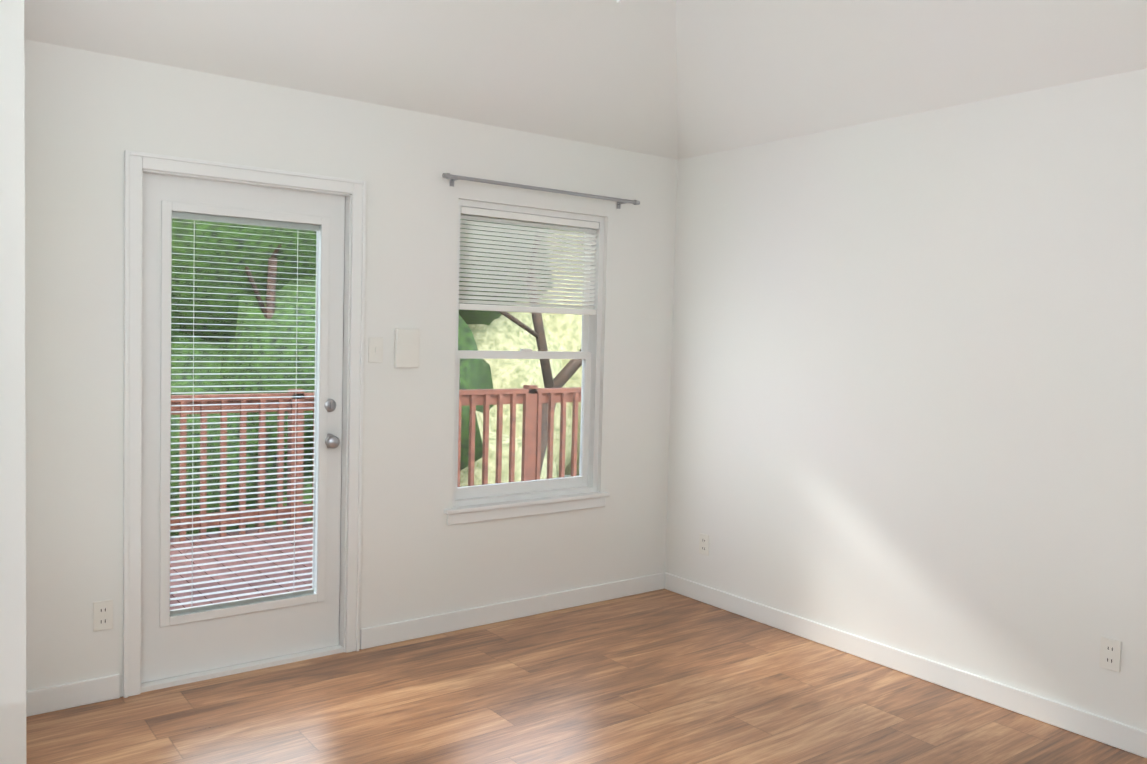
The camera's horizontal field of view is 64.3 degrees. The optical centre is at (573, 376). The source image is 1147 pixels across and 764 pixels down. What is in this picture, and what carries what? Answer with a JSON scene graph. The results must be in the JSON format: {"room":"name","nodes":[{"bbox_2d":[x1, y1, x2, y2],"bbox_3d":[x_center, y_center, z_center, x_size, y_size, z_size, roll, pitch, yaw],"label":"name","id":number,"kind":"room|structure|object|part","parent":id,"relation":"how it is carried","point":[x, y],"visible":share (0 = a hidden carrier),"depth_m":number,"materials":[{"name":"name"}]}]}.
{"room":"empty living room","nodes":[
{"label":"empty living room","id":0,"kind":"room"},
{"bbox_2d":[0,0,25,763],"bbox_3d":[-2.027,-0.243,2.354,1.040,3.100,0.120,-1,3,-37],"label":"wall","id":1,"kind":"structure","parent":0,"point":[12,468],"depth_m":2.61,"materials":[{"name":"paint"}]},
{"bbox_2d":[24,39,677,696],"bbox_3d":[-0.787,0.011,4.310,3.530,2.470,0.120,-1,3,-37],"label":"wall","id":2,"kind":"structure","parent":0,"point":[81,121],"depth_m":4.15,"materials":[{"name":"paint"}]},
{"bbox_2d":[26,674,119,716],"bbox_3d":[-1.932,1.212,3.444,0.400,0.095,0.014,-1,3,-37],"label":"baseboard","id":3,"kind":"structure","parent":2,"relation":"attached to","point":[67,695],"depth_m":3.46,"materials":[{"name":"white paint"}]},
{"bbox_2d":[93,599,112,631],"bbox_3d":[-1.815,0.923,3.518,0.070,0.115,0.007,-1,3,-37],"label":"electrical outlet","id":4,"kind":"object","parent":2,"relation":"attached to","point":[102,615],"visible":1,"depth_m":3.52,"materials":[{"name":"white plastic"}]},
{"bbox_2d":[142,173,344,682],"bbox_3d":[-1.372,0.213,3.850,0.836,2.035,0.110,-1,3,-37],"label":"door","id":5,"kind":"structure","parent":2,"relation":"in","point":[185,648],"depth_m":3.84,"materials":[{"name":"white paint"}]},
{"bbox_2d":[170,211,318,614],"bbox_3d":[-1.393,0.154,3.874,0.618,1.646,0.024,-1,3,-37],"label":"blind","id":6,"kind":"object","parent":5,"relation":"attached to","point":[221,219],"visible":0.71,"depth_m":3.87,"materials":[{"name":"white plastic"}]},
{"bbox_3d":[-1.086,0.130,4.065,0.060,0.060,0.013,-1,3,-37],"label":"glass door deadbolt","id":7,"kind":"part","parent":5,"relation":"part of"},
{"bbox_3d":[-1.075,0.291,4.052,0.066,0.066,0.066,-1,3,-37],"label":"knob","id":8,"kind":"part","parent":5,"relation":"part of","materials":[{"name":"silver metal"}]},
{"bbox_2d":[123,150,366,697],"bbox_3d":[-1.380,0.192,3.861,0.980,2.120,0.144,-1,3,-37],"label":"door frame","id":9,"kind":"structure","parent":2,"relation":"attached to","point":[135,163],"depth_m":3.77,"materials":[{"name":"white paint"}]},
{"bbox_3d":[-1.390,0.156,3.874,0.694,1.714,0.064,-1,3,-37],"label":"glass door lite frame","id":10,"kind":"part","parent":9,"relation":"part of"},
{"bbox_2d":[368,337,382,362],"bbox_3d":[-0.895,-0.119,4.136,0.070,0.115,0.015,-1,3,-37],"label":"light switch","id":11,"kind":"object","parent":2,"relation":"attached to","point":[375,351],"visible":1,"depth_m":4.13,"materials":[{"name":"white plastic"}]},
{"bbox_2d":[394,328,419,367],"bbox_3d":[-0.770,-0.130,4.220,0.120,0.180,0.030,-1,3,-37],"label":"thermostat","id":12,"kind":"object","parent":2,"relation":"attached to","point":[406,347],"visible":0.98,"depth_m":4.20,"materials":[{"name":"white plastic"}]},
{"bbox_2d":[360,572,665,648],"bbox_3d":[-0.219,1.194,4.735,1.890,0.095,0.014,-1,3,-37],"label":"baseboard","id":13,"kind":"structure","parent":2,"relation":"attached to","point":[385,634],"depth_m":4.62,"materials":[{"name":"white paint"}]},
{"bbox_2d":[444,492,609,525],"bbox_3d":[-0.223,0.678,4.709,1.010,0.079,0.065,-1,3,-37],"label":"window sill","id":14,"kind":"structure","parent":2,"relation":"attached to","point":[501,510],"depth_m":4.66,"materials":[{"name":"white paint"}]},
{"bbox_2d":[452,199,603,506],"bbox_3d":[-0.246,-0.111,4.729,0.920,1.500,0.090,-1,3,-37],"label":"window","id":15,"kind":"structure","parent":2,"relation":"in","point":[585,481],"depth_m":4.84,"materials":[{"name":"white paint"}]},
{"bbox_3d":[-0.264,0.231,4.756,0.784,0.645,0.003,-1,3,-37],"label":"lower glass of the back window","id":16,"kind":"part","parent":15,"relation":"part of","materials":[{"name":"clear glass"}]},
{"bbox_3d":[-0.259,-0.462,4.741,0.784,0.660,0.003,-1,3,-37],"label":"back window upper glass","id":17,"kind":"part","parent":15,"relation":"part of","materials":[{"name":"clear glass"}]},
{"bbox_2d":[459,206,598,314],"bbox_3d":[-0.219,-0.578,4.687,0.852,0.498,0.040,-1,3,-37],"label":"window blind","id":18,"kind":"object","parent":15,"relation":"attached to","point":[525,307],"visible":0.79,"depth_m":4.67,"materials":[{"name":"white plastic"}]},
{"bbox_2d":[442,173,639,208],"bbox_3d":[-0.140,-0.931,4.610,1.200,0.055,0.078,-1,3,-37],"label":"curtain rod","id":19,"kind":"object","parent":2,"relation":"attached to","point":[452,178],"visible":1,"depth_m":4.53,"materials":[{"name":"silver metal"}]},
{"bbox_2d":[24,0,1146,159],"bbox_3d":[0.081,-1.433,2.311,4.613,0.811,4.283,-1,3,-37],"label":"ceiling","id":20,"kind":"structure","parent":0,"point":[677,79],"depth_m":3.94,"materials":[{"name":"paint"}]},
{"bbox_2d":[26,589,1146,763],"bbox_3d":[-0.524,1.394,2.018,5.890,0.060,4.240,-1,3,-37],"label":"floor","id":21,"kind":"structure","parent":0,"point":[663,676],"depth_m":3.56,"materials":[{"name":"brown wood"}]},
{"bbox_2d":[665,68,1146,730],"bbox_3d":[1.601,0.089,3.975,0.120,2.470,3.295,-1,3,-37],"label":"wall","id":22,"kind":"structure","parent":0,"point":[909,386],"depth_m":3.93,"materials":[{"name":"paint"}]},
{"bbox_2d":[699,533,708,555],"bbox_3d":[0.722,0.931,5.047,0.007,0.115,0.070,-1,3,-37],"label":"electrical outlet","id":23,"kind":"object","parent":22,"relation":"attached to","point":[703,544],"visible":1,"depth_m":5.04,"materials":[{"name":"white plastic"}]},
{"bbox_2d":[665,573,1146,757],"bbox_3d":[1.501,1.274,4.012,0.014,0.095,3.216,-1,3,-37],"label":"baseboard","id":24,"kind":"structure","parent":22,"relation":"attached to","point":[1121,736],"depth_m":3.93,"materials":[{"name":"white paint"}]},
{"bbox_2d":[1099,637,1120,671],"bbox_3d":[1.986,1.029,3.372,0.007,0.115,0.070,-1,3,-37],"label":"electrical outlet","id":25,"kind":"object","parent":22,"relation":"attached to","point":[1110,653],"visible":1,"depth_m":3.37,"materials":[{"name":"white plastic"}]},
{"label":"outside","id":26,"kind":"structure","parent":0,"visible":0},
{"bbox_2d":[170,385,581,609],"bbox_3d":[-1.288,0.701,5.783,8.532,1.075,2.745,-1,3,-37],"label":"deck","id":27,"kind":"object","parent":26,"point":[469,394],"depth_m":6.58,"materials":[{"name":"brown wood"}]},
{"bbox_3d":[-9.558,1.797,20.483,50.000,0.100,36.000,-1,3,-37],"label":"ground","id":28,"kind":"structure","parent":0,"visible":0},
{"bbox_2d":[170,218,582,538],"bbox_3d":[-4.071,-1.008,12.987,15.549,10.332,8.207,-1,3,-37],"label":"tree","id":29,"kind":"object","parent":28,"relation":"on","point":[517,341],"depth_m":9.97,"materials":[{"name":"green plant"}]}
]}

